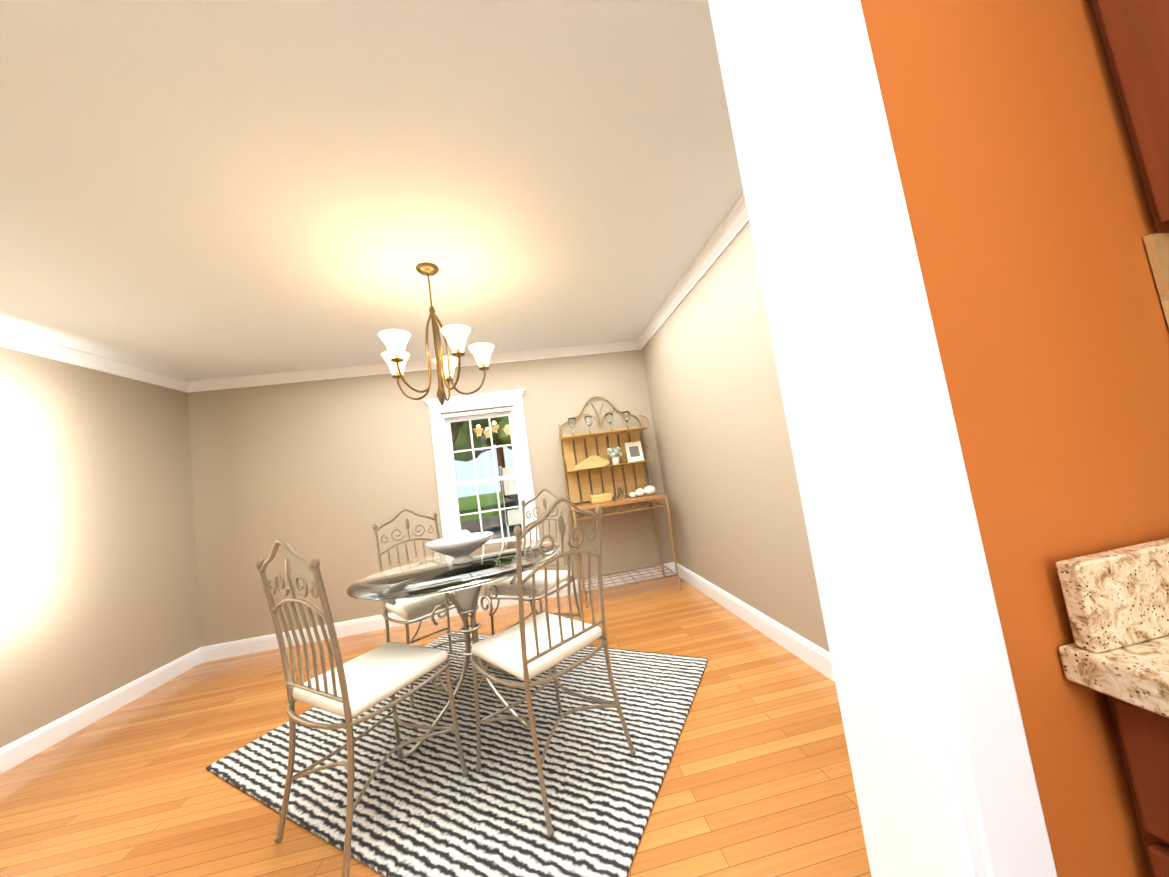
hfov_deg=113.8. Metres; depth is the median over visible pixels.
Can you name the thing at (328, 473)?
wall
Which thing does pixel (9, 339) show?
crown molding
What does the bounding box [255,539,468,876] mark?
dining chair
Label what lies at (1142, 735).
base cabinet
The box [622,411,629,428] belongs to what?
wine glass
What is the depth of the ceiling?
1.56 m
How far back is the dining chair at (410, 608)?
2.49 m
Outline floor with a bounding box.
[0,576,870,876]
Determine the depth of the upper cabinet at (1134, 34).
0.53 m
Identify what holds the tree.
on the lawn
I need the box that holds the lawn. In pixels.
[458,492,521,539]
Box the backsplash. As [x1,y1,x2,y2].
[1143,233,1168,327]
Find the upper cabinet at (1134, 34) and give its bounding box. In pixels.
[1091,0,1168,232]
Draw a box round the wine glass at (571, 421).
[568,418,575,434]
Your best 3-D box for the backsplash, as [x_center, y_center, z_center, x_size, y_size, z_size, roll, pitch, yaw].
[1.153,-0.272,-0.698,0.342,0.463,2.536,-7,-5,-8]
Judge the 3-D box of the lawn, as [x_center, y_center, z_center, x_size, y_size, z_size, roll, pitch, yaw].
[-3.721,3.693,16.892,120.000,0.130,120.000,-7,-5,-8]
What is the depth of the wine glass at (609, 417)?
3.90 m
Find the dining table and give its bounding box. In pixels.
[346,540,561,758]
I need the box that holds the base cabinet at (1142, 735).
[1107,695,1168,876]
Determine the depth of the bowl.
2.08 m
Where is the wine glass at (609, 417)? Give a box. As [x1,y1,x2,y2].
[605,413,612,430]
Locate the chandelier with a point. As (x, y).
(395, 356)
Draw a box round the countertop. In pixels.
[1056,538,1168,717]
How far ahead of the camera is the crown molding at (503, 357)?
3.79 m
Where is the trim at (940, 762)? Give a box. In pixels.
[708,0,1057,876]
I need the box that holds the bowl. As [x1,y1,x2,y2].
[426,530,493,564]
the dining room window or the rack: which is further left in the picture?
the dining room window
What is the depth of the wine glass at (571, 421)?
3.84 m
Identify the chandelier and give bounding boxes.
[378,263,493,405]
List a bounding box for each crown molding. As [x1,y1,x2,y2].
[0,328,191,392]
[188,340,641,391]
[636,193,748,348]
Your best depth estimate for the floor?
1.67 m
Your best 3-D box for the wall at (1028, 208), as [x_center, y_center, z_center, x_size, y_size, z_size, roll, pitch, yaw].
[-0.292,0.009,0.405,2.940,2.530,0.070,-7,-5,-8]
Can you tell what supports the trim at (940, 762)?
attached to the wall at (1028, 208)
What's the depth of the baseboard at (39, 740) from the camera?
2.52 m
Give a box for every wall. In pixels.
[0,346,199,747]
[188,350,674,646]
[642,222,829,652]
[860,0,1168,876]
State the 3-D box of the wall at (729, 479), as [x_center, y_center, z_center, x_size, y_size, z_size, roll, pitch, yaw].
[1.091,-0.008,2.436,0.140,2.530,3.430,-7,-5,-8]
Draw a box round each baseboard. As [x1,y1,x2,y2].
[0,648,202,773]
[200,562,675,661]
[672,562,834,681]
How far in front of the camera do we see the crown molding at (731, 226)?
2.61 m
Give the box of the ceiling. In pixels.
[0,0,743,380]
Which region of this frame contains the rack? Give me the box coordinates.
[558,396,681,607]
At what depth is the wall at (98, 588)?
2.65 m
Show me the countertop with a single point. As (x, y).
(1117, 603)
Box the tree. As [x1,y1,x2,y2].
[451,416,511,518]
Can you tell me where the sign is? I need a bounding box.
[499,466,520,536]
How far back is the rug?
1.61 m
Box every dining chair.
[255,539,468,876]
[372,509,485,706]
[470,497,635,837]
[488,489,580,675]
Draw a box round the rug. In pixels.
[206,631,707,876]
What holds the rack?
on the floor
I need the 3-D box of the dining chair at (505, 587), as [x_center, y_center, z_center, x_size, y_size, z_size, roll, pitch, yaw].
[-0.357,0.924,2.644,0.512,1.098,0.536,-11,-6,28]
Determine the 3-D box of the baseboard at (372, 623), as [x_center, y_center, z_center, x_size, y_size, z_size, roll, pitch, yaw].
[-1.220,1.640,3.688,4.450,0.130,0.016,-7,-5,-8]
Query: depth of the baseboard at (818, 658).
2.41 m
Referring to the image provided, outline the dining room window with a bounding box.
[423,389,539,543]
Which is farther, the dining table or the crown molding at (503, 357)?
the crown molding at (503, 357)
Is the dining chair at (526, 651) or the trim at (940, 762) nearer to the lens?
the trim at (940, 762)

